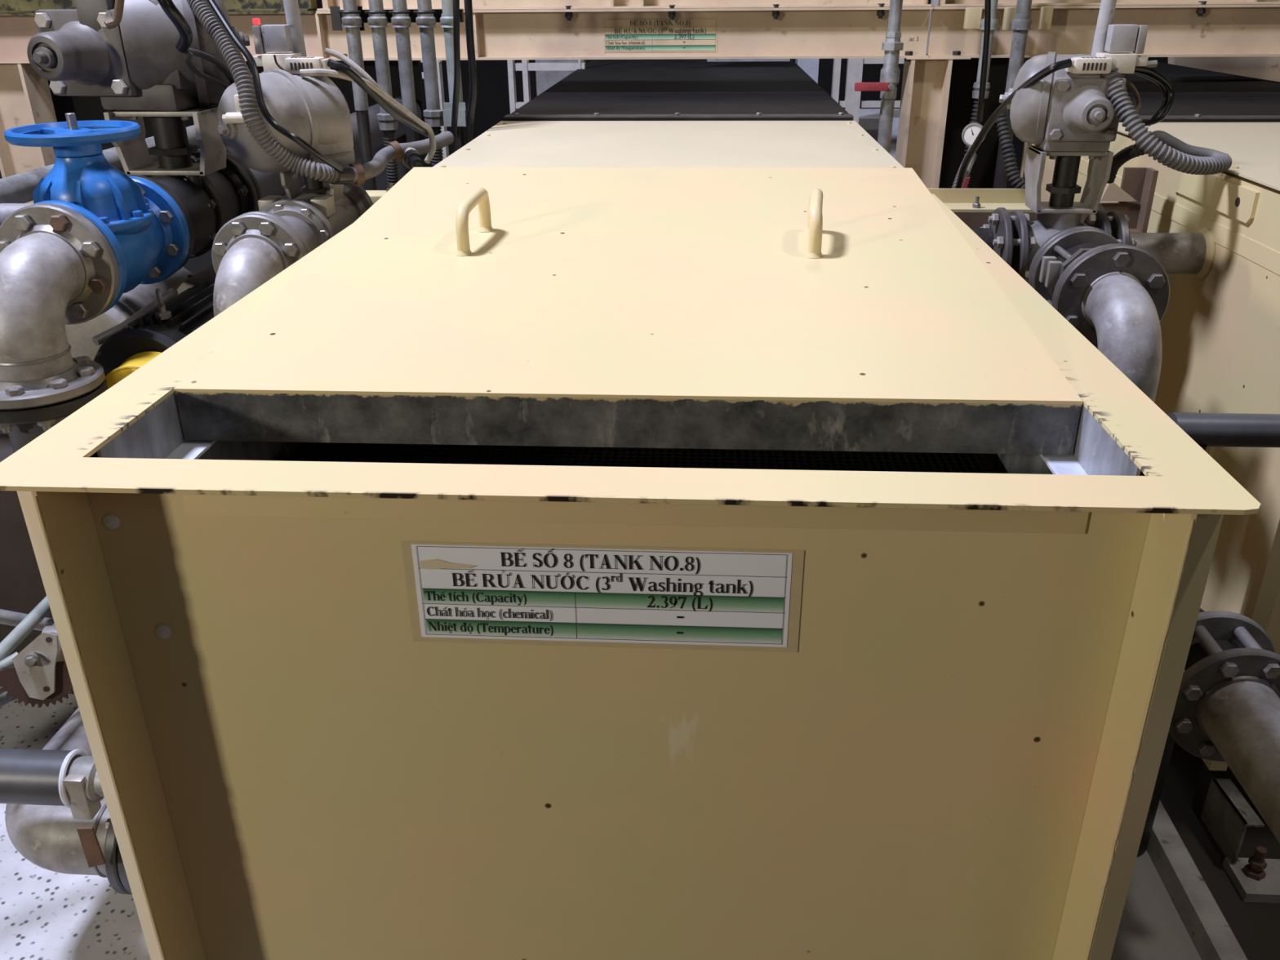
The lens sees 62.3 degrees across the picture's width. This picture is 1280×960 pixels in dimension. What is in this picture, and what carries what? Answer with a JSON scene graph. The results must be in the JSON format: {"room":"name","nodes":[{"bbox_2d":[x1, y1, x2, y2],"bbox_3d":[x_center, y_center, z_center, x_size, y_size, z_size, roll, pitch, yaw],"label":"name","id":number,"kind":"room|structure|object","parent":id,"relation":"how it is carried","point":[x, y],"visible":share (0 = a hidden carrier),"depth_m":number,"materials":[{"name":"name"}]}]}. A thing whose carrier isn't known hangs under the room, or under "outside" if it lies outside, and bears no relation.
{"room":"factory floor","nodes":[
{"label":"factory floor","id":0,"kind":"room"},
{"bbox_2d":[0,608,54,631],"bbox_3d":[-1.135,0.213,1.759,0.277,0.180,0.024,-14,29,-27],"label":"bar","id":1,"kind":"object","parent":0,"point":[6,617],"visible":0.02,"depth_m":1.81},
{"bbox_2d":[0,686,1279,959],"bbox_3d":[0.074,0.357,2.984,12.000,0.100,11.500,1,25,3],"label":"floor","id":2,"kind":"structure","parent":0,"point":[46,914],"depth_m":1.97,"materials":[{"name":"concrete"}]},
{"bbox_2d":[0,62,57,203],"bbox_3d":[-2.079,-0.798,3.810,0.235,1.321,0.160,1,25,3],"label":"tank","id":3,"kind":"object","parent":2,"relation":"on","point":[25,96],"depth_m":3.59,"materials":[{"name":"metal"}]},
{"bbox_2d":[0,10,320,62],"bbox_3d":[-1.708,-1.451,3.468,1.360,0.146,0.100,1,25,3],"label":"steel beam","id":4,"kind":"structure","parent":3,"relation":"on","point":[16,29],"depth_m":3.45,"materials":[{"name":"metal"}]},
{"bbox_2d":[0,0,317,13],"bbox_3d":[-1.715,-1.653,3.369,1.350,0.302,0.068,1,25,3],"label":"beam","id":5,"kind":"structure","parent":4,"relation":"on","point":[6,6],"depth_m":3.42,"materials":[{"name":"paint"}]},
{"bbox_2d":[0,428,65,661],"bbox_3d":[-1.281,0.028,2.734,1.210,0.729,1.432,1,25,3],"label":"plinth","id":6,"kind":"object","parent":2,"relation":"on","point":[22,588],"visible":0.02,"depth_m":2.44,"materials":[{"name":"metal"}]},
{"bbox_2d":[4,707,132,894],"bbox_3d":[-0.913,0.594,1.922,0.278,0.390,0.536,1,25,3],"label":"drain elbow","id":7,"kind":"object","parent":2,"relation":"on","point":[46,836],"visible":0.34,"depth_m":1.66,"materials":[{"name":"silver metal"}]},
{"bbox_2d":[0,378,107,453],"bbox_3d":[-0.941,0.133,1.790,0.194,0.605,0.194,1,25,3],"label":"flange","id":8,"kind":"object","parent":7,"relation":"on","point":[24,425],"visible":0.19,"depth_m":1.61,"materials":[{"name":"metal"}]},
{"bbox_2d":[0,595,50,661],"bbox_3d":[-1.024,0.242,1.773,0.023,0.039,0.339,1,25,3],"label":"conduit","id":9,"kind":"object","parent":8,"relation":"attached to","point":[42,609],"visible":0.48,"depth_m":1.75,"materials":[{"name":"metal"}]},
{"bbox_2d":[0,623,73,707],"bbox_3d":[-0.932,0.279,1.701,0.152,0.120,0.138,1,25,3],"label":"gear","id":10,"kind":"object","parent":8,"relation":"attached to","point":[40,675],"visible":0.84,"depth_m":1.66,"materials":[{"name":"grey metal"}]},
{"bbox_2d":[0,203,119,409],"bbox_3d":[-0.944,-0.271,1.622,0.194,0.260,0.232,1,25,3],"label":"flanged elbow","id":11,"kind":"object","parent":8,"relation":"on","point":[58,269],"visible":1,"depth_m":1.62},
{"bbox_2d":[4,112,189,315],"bbox_3d":[-0.929,-0.460,1.805,0.202,0.315,0.254,1,25,3],"label":"valve","id":12,"kind":"object","parent":11,"relation":"attached to","point":[147,233],"visible":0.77,"depth_m":1.75,"materials":[{"name":"blue metal"}]},
{"bbox_2d":[0,203,33,225],"bbox_3d":[-1.373,-0.472,1.925,0.700,0.062,0.062,1,25,3],"label":"pipe","id":13,"kind":"object","parent":12,"relation":"attached to","point":[6,209],"visible":0.02,"depth_m":1.88,"materials":[{"name":"silver metal"}]},
{"bbox_2d":[0,124,199,203],"bbox_3d":[-1.133,-0.795,2.521,0.052,0.052,1.700,1,25,3],"label":"pipe","id":14,"kind":"object","parent":13,"relation":"attached to","point":[19,188],"visible":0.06,"depth_m":2.00,"materials":[{"name":"metal"}]},
{"bbox_2d":[116,844,132,893],"bbox_3d":[-0.672,0.577,1.697,0.248,0.172,0.172,1,25,3],"label":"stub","id":15,"kind":"object","parent":7,"relation":"attached to","point":[122,872],"visible":0.07,"depth_m":1.62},
{"bbox_2d":[65,266,193,360],"bbox_3d":[-1.020,-0.268,2.164,0.156,0.284,0.320,1,25,3],"label":"motor","id":16,"kind":"object","parent":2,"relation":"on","point":[79,336],"visible":0.18,"depth_m":2.00,"materials":[{"name":"grey metal"}]},
{"bbox_2d":[104,351,161,389],"bbox_3d":[-0.812,0.249,1.946,0.160,0.992,0.076,1,25,3],"label":"guard","id":17,"kind":"object","parent":2,"relation":"on","point":[134,362],"visible":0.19,"depth_m":1.72,"materials":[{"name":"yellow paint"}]},
{"bbox_2d":[93,264,216,375],"bbox_3d":[-0.833,-0.232,2.019,0.260,0.341,0.460,1,25,3],"label":"motor","id":18,"kind":"object","parent":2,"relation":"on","point":[159,329],"visible":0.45,"depth_m":1.84,"materials":[{"name":"black paint"}]},
{"bbox_2d":[92,288,177,346],"bbox_3d":[-0.918,-0.301,1.940,0.044,0.033,0.265,1,25,3],"label":"rod","id":19,"kind":"object","parent":18,"relation":"attached to","point":[98,340],"visible":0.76,"depth_m":1.89,"materials":[{"name":"grey metal"}]},
{"bbox_2d":[0,60,430,275],"bbox_3d":[-1.898,-0.863,3.945,2.308,1.320,0.040,1,25,3],"label":"panel","id":20,"kind":"object","parent":2,"relation":"on","point":[85,108],"visible":0.02,"depth_m":3.71,"materials":[{"name":"paint"}]},
{"bbox_2d":[197,95,422,211],"bbox_3d":[-0.856,-0.929,2.942,0.196,0.196,1.552,1,25,3],"label":"pipe","id":21,"kind":"object","parent":20,"relation":"attached to","point":[266,184],"visible":0.17,"depth_m":2.97,"materials":[{"name":"metal"}]},
{"bbox_2d":[128,149,258,270],"bbox_3d":[-0.912,-0.529,2.094,0.196,0.196,0.321,1,25,3],"label":"valve","id":22,"kind":"object","parent":21,"relation":"attached to","point":[207,202],"visible":0.41,"depth_m":2.07,"materials":[{"name":"metal"}]},
{"bbox_2d":[103,106,226,175],"bbox_3d":[-0.902,-0.654,2.041,0.178,0.116,0.124,1,25,3],"label":"yoke","id":23,"kind":"object","parent":22,"relation":"attached to","point":[173,151],"visible":0.84,"depth_m":2.02,"materials":[{"name":"grey metal"}]},
{"bbox_2d":[26,0,249,111],"bbox_3d":[-0.930,-0.815,1.976,0.383,0.242,0.258,-13,28,-25],"label":"valve actuator","id":24,"kind":"object","parent":23,"relation":"on","point":[135,64],"visible":0.76,"depth_m":1.91,"materials":[{"name":"grey paint"}]},
{"bbox_2d":[75,0,115,31],"bbox_3d":[-0.970,-0.843,1.901,0.060,0.070,0.050,1,25,3],"label":"box","id":25,"kind":"object","parent":24,"relation":"on","point":[88,11],"visible":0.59,"depth_m":1.88,"materials":[{"name":"grey paint"}]},
{"bbox_2d":[103,0,124,29],"bbox_3d":[-0.881,-0.802,1.780,0.049,0.082,0.020,-5,26,-9],"label":"cable","id":26,"kind":"object","parent":24,"relation":"attached to","point":[115,20],"visible":1,"depth_m":1.78,"materials":[{"name":"brown plastic"}]},
{"bbox_2d":[157,0,192,53],"bbox_3d":[-0.796,-0.795,1.810,0.046,0.125,0.081,1,25,3],"label":"power cable","id":27,"kind":"object","parent":24,"relation":"attached to","point":[184,40],"visible":1,"depth_m":1.80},
{"bbox_2d":[184,51,229,88],"bbox_3d":[-0.782,-0.744,1.965,0.018,0.103,0.170,5,26,12],"label":"power cable","id":28,"kind":"object","parent":24,"relation":"attached to","point":[187,58],"visible":0.79,"depth_m":1.92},
{"bbox_2d":[181,48,235,83],"bbox_3d":[-0.780,-0.743,1.972,0.042,0.128,0.179,4,26,10],"label":"power cable","id":29,"kind":"object","parent":24,"relation":"attached to","point":[202,55],"visible":0.55,"depth_m":1.92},
{"bbox_2d":[186,0,339,182],"bbox_3d":[-0.727,-0.719,1.902,0.325,0.363,0.152,12,28,24],"label":"corrugated hose","id":30,"kind":"object","parent":24,"relation":"attached to","point":[233,56],"depth_m":1.86,"materials":[{"name":"plastic"}]},
{"bbox_2d":[206,0,342,171],"bbox_3d":[-0.681,-0.707,1.863,0.244,0.332,0.120,6,26,13],"label":"power cable","id":31,"kind":"object","parent":30,"relation":"attached to","point":[257,85],"visible":1,"depth_m":1.83,"materials":[{"name":"rubber"}]},
{"bbox_2d":[328,164,355,184],"bbox_3d":[-0.559,-0.570,1.979,0.037,0.041,0.050,9,27,19],"label":"wrap","id":32,"kind":"object","parent":30,"relation":"attached to","point":[347,176],"visible":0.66,"depth_m":1.97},
{"bbox_2d":[351,131,453,182],"bbox_3d":[-0.519,-0.672,2.207,0.073,0.044,0.519,5,26,12],"label":"pipe","id":33,"kind":"object","parent":30,"relation":"attached to","point":[377,165],"visible":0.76,"depth_m":2.23,"materials":[{"name":"metal"}]},
{"bbox_2d":[401,146,424,169],"bbox_3d":[-0.480,-0.680,2.253,0.042,0.045,0.078,-12,28,-24],"label":"connector","id":34,"kind":"object","parent":33,"relation":"attached to","point":[412,158],"visible":0.79,"depth_m":2.25,"materials":[{"name":"grey metal"}]},
{"bbox_2d":[211,213,306,317],"bbox_3d":[-0.648,0.124,1.968,0.164,1.195,0.152,1,25,3],"label":"flanged elbow","id":35,"kind":"object","parent":2,"relation":"on","point":[248,251],"visible":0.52,"depth_m":1.76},
{"bbox_2d":[235,181,373,253],"bbox_3d":[-0.636,-0.462,2.002,0.164,0.164,0.402,1,25,3],"label":"valve","id":36,"kind":"object","parent":35,"relation":"attached to","point":[315,219],"visible":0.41,"depth_m":1.95,"materials":[{"name":"grey metal"}]},
{"bbox_2d":[280,172,343,201],"bbox_3d":[-0.631,-0.572,2.053,0.100,0.064,0.074,1,25,3],"label":"yoke","id":37,"kind":"object","parent":36,"relation":"attached to","point":[290,181],"visible":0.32,"depth_m":2.04,"materials":[{"name":"grey metal"}]},
{"bbox_2d":[217,69,355,173],"bbox_3d":[-0.671,-0.662,1.962,0.183,0.183,0.248,16,30,31],"label":"valve actuator","id":38,"kind":"object","parent":37,"relation":"on","point":[313,108],"visible":0.7,"depth_m":1.91,"materials":[{"name":"grey paint"}]},
{"bbox_2d":[251,0,330,73],"bbox_3d":[-0.652,-0.844,1.965,0.146,0.185,0.085,1,25,3],"label":"junction box","id":39,"kind":"object","parent":38,"relation":"on","point":[277,39],"visible":0.79,"depth_m":1.97,"materials":[{"name":"white plastic"}]},
{"bbox_2d":[299,68,435,164],"bbox_3d":[-0.506,-0.705,2.073,0.069,0.201,0.307,18,31,34],"label":"cable","id":40,"kind":"object","parent":39,"relation":"attached to","point":[310,72],"visible":1,"depth_m":2.05,"materials":[{"name":"plastic"}]},
{"bbox_2d":[324,48,408,118],"bbox_3d":[-0.500,-0.766,2.095,0.214,0.170,0.080,-23,33,-39],"label":"cable","id":41,"kind":"object","parent":40,"relation":"attached to","point":[349,62],"visible":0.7,"depth_m":2.02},
{"bbox_2d":[327,58,428,137],"bbox_3d":[-0.494,-0.742,2.074,0.043,0.169,0.274,12,28,25],"label":"cable","id":42,"kind":"object","parent":39,"relation":"attached to","point":[335,64],"visible":1,"depth_m":2.02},
{"bbox_2d":[341,0,377,190],"bbox_3d":[-0.705,-1.093,2.607,0.048,1.345,0.048,1,25,3],"label":"riser pipe","id":43,"kind":"object","parent":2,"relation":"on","point":[352,23],"visible":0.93,"depth_m":2.65,"materials":[{"name":"metal"}]},
{"bbox_2d":[329,6,464,31],"bbox_3d":[-0.601,-1.132,2.598,0.327,0.055,0.072,1,25,3],"label":"rack","id":44,"kind":"object","parent":43,"relation":"attached to","point":[336,14],"visible":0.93,"depth_m":2.61,"materials":[{"name":"metal"}]},
{"bbox_2d":[367,0,399,186],"bbox_3d":[-0.644,-1.089,2.610,0.054,1.354,0.064,-19,31,-33],"label":"riser pipe","id":45,"kind":"object","parent":44,"relation":"attached to","point":[378,23],"visible":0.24,"depth_m":2.63,"materials":[{"name":"metal"}]},
{"bbox_2d":[391,0,418,170],"bbox_3d":[-0.583,-1.084,2.603,0.048,1.359,0.048,1,25,3],"label":"riser pipe","id":46,"kind":"object","parent":44,"relation":"attached to","point":[402,23],"visible":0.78,"depth_m":2.61,"materials":[{"name":"metal"}]},
{"bbox_2d":[415,0,444,167],"bbox_3d":[-0.525,-1.090,2.601,0.054,1.346,0.064,-19,31,-33],"label":"riser pipe","id":47,"kind":"object","parent":44,"relation":"attached to","point":[433,115],"visible":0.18,"depth_m":2.62,"materials":[{"name":"metal"}]},
{"bbox_2d":[440,0,466,152],"bbox_3d":[-0.464,-1.095,2.590,0.057,1.329,0.049,1,25,3],"label":"riser pipe","id":48,"kind":"object","parent":44,"relation":"attached to","point":[446,18],"visible":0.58,"depth_m":2.62,"materials":[{"name":"metal"}]},
{"bbox_2d":[449,0,460,151],"bbox_3d":[-0.449,-1.007,2.550,0.065,0.418,0.021,12,28,24],"label":"power cable","id":49,"kind":"object","parent":48,"relation":"hanging from","point":[455,2],"visible":0.95,"depth_m":2.55,"materials":[{"name":"rubber"}]},
{"bbox_2d":[464,0,477,145],"bbox_3d":[-0.429,-1.008,2.610,0.059,0.469,0.023,7,26,16],"label":"power cable","id":50,"kind":"object","parent":48,"relation":"hanging from","point":[468,3],"visible":0.83,"depth_m":2.60,"materials":[{"name":"rubber"}]},
{"bbox_2d":[420,59,585,159],"bbox_3d":[-0.603,-1.352,4.632,0.753,1.600,0.050,1,25,3],"label":"equipment rack","id":51,"kind":"object","parent":2,"relation":"on","point":[525,66],"visible":0.24,"depth_m":4.45,"materials":[{"name":"metal"}]},
{"bbox_2d":[535,59,586,95],"bbox_3d":[-0.421,-1.936,5.812,0.259,1.650,0.100,1,25,3],"label":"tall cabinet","id":52,"kind":"object","parent":2,"relation":"on","point":[545,80],"visible":0.02,"depth_m":5.66,"materials":[{"name":"metal"}]},
{"bbox_2d":[0,182,1261,959],"bbox_3d":[0.120,-0.075,2.379,1.455,1.196,2.780,1,25,3],"label":"tank","id":53,"kind":"object","parent":2,"relation":"on","point":[957,753],"visible":0.62,"depth_m":1.09,"materials":[{"name":"metal"}]},
{"bbox_2d":[0,747,106,867],"bbox_3d":[-1.130,0.482,1.619,1.155,0.164,0.098,1,25,3],"label":"drain pipe","id":54,"kind":"object","parent":53,"relation":"attached to","point":[70,779],"visible":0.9,"depth_m":1.56,"materials":[{"name":"metal"}]},
{"bbox_2d":[401,541,804,652],"bbox_3d":[-0.037,0.114,1.026,0.383,0.115,0.002,1,25,3],"label":"sign","id":55,"kind":"object","parent":53,"relation":"attached to","point":[602,596],"visible":1,"depth_m":1.02,"materials":[{"name":"white paper"}]},
{"bbox_2d":[173,167,1083,454],"bbox_3d":[0.007,-0.336,1.578,0.959,0.171,1.054,1,25,3],"label":"lid","id":56,"kind":"object","parent":53,"relation":"on","point":[788,308],"visible":1,"depth_m":1.29,"materials":[{"name":"beige paint"}]},
{"bbox_2d":[432,120,903,168],"bbox_3d":[0.071,-0.772,2.425,0.936,0.008,0.839,1,25,3],"label":"cover plate","id":57,"kind":"object","parent":53,"relation":"on","point":[507,144],"visible":0.98,"depth_m":2.39,"materials":[{"name":"beige paint"}]},
{"bbox_2d":[951,152,977,188],"bbox_3d":[0.799,-0.740,2.634,0.048,0.127,0.197,9,27,18],"label":"hose","id":58,"kind":"object","parent":53,"relation":"attached to","point":[966,178],"visible":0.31,"depth_m":2.61,"materials":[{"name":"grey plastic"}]},
{"bbox_2d":[961,122,985,151],"bbox_3d":[0.848,-0.862,2.699,0.058,0.092,0.033,12,28,25],"label":"pressure gauge","id":59,"kind":"object","parent":58,"relation":"attached to","point":[971,131],"visible":0.68,"depth_m":2.69,"materials":[{"name":"white paint"}]},
{"bbox_2d":[969,227,992,248],"bbox_3d":[0.627,-0.491,2.234,0.208,0.080,0.080,1,25,3],"label":"pipe","id":60,"kind":"object","parent":53,"relation":"attached to","point":[985,234],"visible":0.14,"depth_m":2.19,"materials":[{"name":"metal"}]},
{"bbox_2d":[795,58,818,84],"bbox_3d":[0.852,-1.817,5.536,0.107,1.650,0.150,1,25,3],"label":"post","id":61,"kind":"object","parent":2,"relation":"on","point":[811,66],"visible":0.02,"depth_m":5.33,"materials":[{"name":"metal"}]},
{"bbox_2d":[854,0,903,153],"bbox_3d":[0.643,-0.860,2.975,0.123,2.100,0.074,1,25,3],"label":"riser pipe","id":62,"kind":"object","parent":2,"relation":"on","point":[890,72],"visible":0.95,"depth_m":2.85,"materials":[{"name":"metal"}]},
{"bbox_2d":[831,0,938,124],"bbox_3d":[1.004,-1.322,4.541,0.402,1.600,0.050,1,25,3],"label":"equipment rack","id":63,"kind":"object","parent":2,"relation":"on","point":[852,101],"visible":0.29,"depth_m":4.38,"materials":[{"name":"metal"}]},
{"bbox_2d":[895,57,970,188],"bbox_3d":[0.927,-0.744,3.639,0.218,1.321,0.160,1,25,3],"label":"steel column","id":64,"kind":"structure","parent":2,"relation":"on","point":[926,82],"depth_m":3.41,"materials":[{"name":"metal"}]},
{"bbox_2d":[315,3,933,63],"bbox_3d":[-0.063,-1.421,3.374,1.932,0.166,0.100,1,25,3],"label":"steel beam","id":65,"kind":"structure","parent":64,"relation":"on","point":[775,32],"depth_m":3.35,"materials":[{"name":"metal"}]},
{"bbox_2d":[316,0,931,10],"bbox_3d":[-0.064,-1.623,3.275,1.923,0.302,0.068,1,25,3],"label":"beam","id":66,"kind":"structure","parent":65,"relation":"on","point":[388,4],"depth_m":3.34,"materials":[{"name":"beige paint"}]},
{"bbox_2d":[603,17,717,52],"bbox_3d":[0.064,-1.411,3.363,0.362,0.098,0.001,1,25,3],"label":"sign","id":67,"kind":"object","parent":65,"relation":"attached to","point":[620,35],"visible":1,"depth_m":3.36,"materials":[{"name":"paper"}]},
{"bbox_2d":[925,0,1279,61],"bbox_3d":[1.528,-1.392,3.283,1.242,0.166,0.100,1,25,3],"label":"steel beam","id":68,"kind":"structure","parent":64,"relation":"on","point":[1203,29],"depth_m":3.28,"materials":[{"name":"metal"}]},
{"bbox_2d":[963,7,1016,30],"bbox_3d":[1.065,-1.405,3.226,0.144,0.063,0.038,1,25,3],"label":"plate","id":69,"kind":"object","parent":68,"relation":"attached to","point":[972,19],"visible":0.91,"depth_m":3.21,"materials":[{"name":"beige paint"}]},
{"bbox_2d":[1037,6,1053,29],"bbox_3d":[1.231,-1.402,3.216,0.030,0.062,0.038,1,25,3],"label":"plate","id":70,"kind":"object","parent":68,"relation":"attached to","point":[1046,13],"visible":1,"depth_m":3.20,"materials":[{"name":"beige paint"}]},
{"bbox_2d":[937,0,1279,6],"bbox_3d":[1.537,-1.594,3.183,1.219,0.302,0.068,1,25,3],"label":"beam","id":71,"kind":"structure","parent":68,"relation":"on","point":[941,2],"depth_m":3.25,"materials":[{"name":"beige paint"}]},
{"bbox_2d":[938,57,1009,188],"bbox_3d":[1.133,-0.808,3.772,0.220,1.320,0.040,1,25,3],"label":"panel","id":72,"kind":"object","parent":2,"relation":"on","point":[961,103],"visible":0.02,"depth_m":3.56,"materials":[{"name":"paint"}]},
{"bbox_2d":[992,0,1031,188],"bbox_3d":[1.133,-1.016,3.298,0.057,2.100,0.058,1,25,3],"label":"riser pipe","id":73,"kind":"object","parent":2,"relation":"on","point":[1021,23],"visible":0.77,"depth_m":3.16,"materials":[{"name":"metal"}]},
{"bbox_2d":[964,0,998,188],"bbox_3d":[1.028,-1.312,3.155,0.077,1.441,0.051,-23,33,-39],"label":"riser pipe","id":74,"kind":"object","parent":73,"relation":"attached to","point":[993,24],"visible":0.14,"depth_m":3.18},
{"bbox_2d":[976,0,991,121],"bbox_3d":[0.975,-1.233,3.007,0.043,0.412,0.017,1,25,3],"label":"power cable","id":75,"kind":"object","parent":74,"relation":"attached to","point":[987,2],"visible":1,"depth_m":3.02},
{"bbox_2d":[953,167,1158,232],"bbox_3d":[0.860,-0.143,2.539,0.501,1.170,0.055,1,25,3],"label":"support frame","id":76,"kind":"object","parent":2,"relation":"on","point":[1134,197],"visible":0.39,"depth_m":2.31,"materials":[{"name":"brown metal"}]},
{"bbox_2d":[995,113,1025,188],"bbox_3d":[0.846,-0.722,2.382,0.131,0.189,0.042,22,33,39],"label":"corrugated hose","id":77,"kind":"object","parent":76,"relation":"attached to","point":[1015,178],"visible":0.79,"depth_m":2.38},
{"bbox_2d":[1053,244,1169,402],"bbox_3d":[0.801,0.159,1.933,0.188,1.139,0.180,1,25,3],"label":"flanged elbow","id":78,"kind":"object","parent":2,"relation":"on","point":[1117,297],"visible":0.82,"depth_m":1.75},
{"bbox_2d":[1028,226,1126,306],"bbox_3d":[0.807,-0.354,1.907,0.188,0.184,0.206,1,25,3],"label":"valve","id":79,"kind":"object","parent":78,"relation":"attached to","point":[1049,264],"visible":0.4,"depth_m":1.92,"materials":[{"name":"metal"}]},
{"bbox_2d":[979,207,1137,283],"bbox_3d":[0.847,-0.444,2.130,0.278,0.180,0.290,1,25,3],"label":"valve","id":80,"kind":"object","parent":79,"relation":"attached to","point":[1016,240],"visible":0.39,"depth_m":2.12,"materials":[{"name":"grey metal"}]},
{"bbox_2d":[1023,145,1113,213],"bbox_3d":[0.849,-0.601,2.117,0.135,0.118,0.105,1,25,3],"label":"yoke","id":81,"kind":"object","parent":80,"relation":"attached to","point":[1064,187],"visible":0.84,"depth_m":2.10,"materials":[{"name":"grey metal"}]},
{"bbox_2d":[999,51,1127,151],"bbox_3d":[0.806,-0.727,2.039,0.231,0.176,0.239,14,29,28],"label":"valve actuator","id":82,"kind":"object","parent":81,"relation":"on","point":[1064,111],"visible":0.83,"depth_m":2.00,"materials":[{"name":"grey paint"}]},
{"bbox_2d":[955,58,1071,188],"bbox_3d":[0.738,-0.719,2.200,0.065,0.315,0.432,-4,25,-7],"label":"power cable","id":83,"kind":"object","parent":82,"relation":"attached to","point":[1064,64],"visible":0.97,"depth_m":2.12,"materials":[{"name":"rubber"}]},
{"bbox_2d":[1065,0,1148,74],"bbox_3d":[0.868,-0.840,1.956,0.146,0.185,0.085,1,25,3],"label":"junction box","id":84,"kind":"object","parent":82,"relation":"on","point":[1118,40],"visible":0.95,"depth_m":1.95,"materials":[{"name":"white plastic"}]},
{"bbox_2d":[1128,70,1168,126],"bbox_3d":[0.981,-0.740,2.048,0.115,0.107,0.026,-9,27,-18],"label":"power cable","id":85,"kind":"object","parent":84,"relation":"attached to","point":[1163,87],"visible":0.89,"depth_m":2.06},
{"bbox_2d":[1134,66,1174,126],"bbox_3d":[0.982,-0.738,2.032,0.125,0.115,0.040,-8,26,-16],"label":"power cable","id":86,"kind":"object","parent":84,"relation":"attached to","point":[1166,82],"visible":0.88,"depth_m":2.04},
{"bbox_2d":[1101,67,1231,174],"bbox_3d":[0.989,-0.663,1.967,0.262,0.187,0.111,1,25,3],"label":"corrugated hose","id":87,"kind":"object","parent":84,"relation":"attached to","point":[1174,159],"visible":0.99,"depth_m":1.96,"materials":[{"name":"plastic"}]},
{"bbox_2d":[1151,130,1228,156],"bbox_3d":[1.050,-0.636,2.035,0.159,0.067,0.044,1,25,3],"label":"corrugated hose","id":88,"kind":"object","parent":87,"relation":"attached to","point":[1175,143],"visible":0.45,"depth_m":2.03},
{"bbox_2d":[1106,144,1147,183],"bbox_3d":[0.975,-0.638,2.125,0.037,0.099,0.123,-7,26,-14],"label":"corrugated hose","id":89,"kind":"object","parent":88,"relation":"attached to","point":[1127,153],"visible":0.7,"depth_m":2.11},
{"bbox_2d":[1167,412,1279,452],"bbox_3d":[1.224,-0.054,1.663,0.770,0.096,0.060,1,25,3],"label":"pipe","id":90,"kind":"object","parent":78,"relation":"attached to","point":[1206,429],"visible":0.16,"depth_m":1.65,"materials":[{"name":"metal"}]},
{"bbox_2d":[1019,131,1279,770],"bbox_3d":[1.635,-0.240,2.703,0.955,1.195,1.915,1,25,3],"label":"tank","id":91,"kind":"object","parent":2,"relation":"on","point":[1220,331],"visible":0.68,"depth_m":2.04,"materials":[{"name":"metal"}]},
{"bbox_2d":[1023,57,1279,122],"bbox_3d":[1.743,-1.506,3.960,0.928,0.028,2.755,1,25,3],"label":"cover","id":92,"kind":"object","parent":91,"relation":"on","point":[1201,95],"visible":0.42,"depth_m":3.22,"materials":[{"name":"metal"}]},
{"bbox_2d":[1168,56,1279,81],"bbox_3d":[2.179,-1.470,3.735,0.634,0.191,0.060,1,25,3],"label":"guard","id":93,"kind":"object","parent":92,"relation":"on","point":[1266,68],"visible":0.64,"depth_m":3.72,"materials":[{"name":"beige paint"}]},
{"bbox_2d":[1129,227,1214,279],"bbox_3d":[1.061,-0.464,2.168,0.176,0.104,0.104,1,25,3],"label":"pipe","id":94,"kind":"object","parent":91,"relation":"attached to","point":[1179,253],"visible":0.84,"depth_m":2.13,"materials":[{"name":"silver metal"}]},
{"bbox_2d":[1117,122,1279,191],"bbox_3d":[1.624,-0.674,2.200,0.945,0.008,1.145,1,25,3],"label":"cover plate","id":95,"kind":"object","parent":91,"relation":"on","point":[1253,148],"visible":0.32,"depth_m":2.41,"materials":[{"name":"beige paint"}]},
{"bbox_2d":[1137,608,1204,857],"bbox_3d":[0.940,0.464,1.945,0.114,0.574,0.190,1,25,3],"label":"drain pipe","id":96,"kind":"object","parent":2,"relation":"on","point":[1170,741],"visible":0.02,"depth_m":1.99,"materials":[{"name":"metal"}]},
{"bbox_2d":[1183,610,1275,671],"bbox_3d":[0.929,0.322,1.707,0.208,0.208,0.116,1,25,3],"label":"joint","id":97,"kind":"object","parent":96,"relation":"attached to","point":[1215,631],"visible":0.18,"depth_m":1.69,"materials":[{"name":"grey metal"}]},
{"bbox_2d":[1168,647,1279,843],"bbox_3d":[0.894,0.571,1.178,0.208,0.208,1.053,1,25,3],"label":"drain pipe","id":98,"kind":"object","parent":97,"relation":"attached to","point":[1227,709],"visible":0.97,"depth_m":1.59,"materials":[{"name":"silver metal"}]},
{"bbox_2d":[1146,800,1247,959],"bbox_3d":[1.023,0.675,2.130,0.058,0.035,3.600,1,25,3],"label":"steel beam","id":99,"kind":"structure","parent":2,"relation":"on","point":[1211,934],"depth_m":1.93,"materials":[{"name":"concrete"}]},
{"bbox_2d":[1191,763,1279,902],"bbox_3d":[1.182,0.672,2.035,0.128,0.120,0.246,1,25,3],"label":"support","id":100,"kind":"object","parent":2,"relation":"on","point":[1218,804],"visible":0.99,"depth_m":2.01,"materials":[{"name":"metal"}]},
{"bbox_3d":[0.204,-1.122,4.604,0.820,1.196,2.100,1,25,3],"label":"housing","id":101,"kind":"object","parent":2,"relation":"on","visible":0},
{"bbox_2d":[503,58,853,120],"bbox_3d":[0.180,-1.539,4.047,0.924,0.028,2.755,1,25,3],"label":"cover","id":102,"kind":"object","parent":101,"relation":"on","point":[676,89],"visible":0.97,"depth_m":3.36,"materials":[{"name":"metal"}]},
{"bbox_2d":[315,0,1279,188],"bbox_3d":[0.398,-4.530,7.084,12.000,5.450,0.100,1,25,3],"label":"wall","id":103,"kind":"structure","parent":0,"point":[492,103],"depth_m":7.85,"materials":[{"name":"paint"}]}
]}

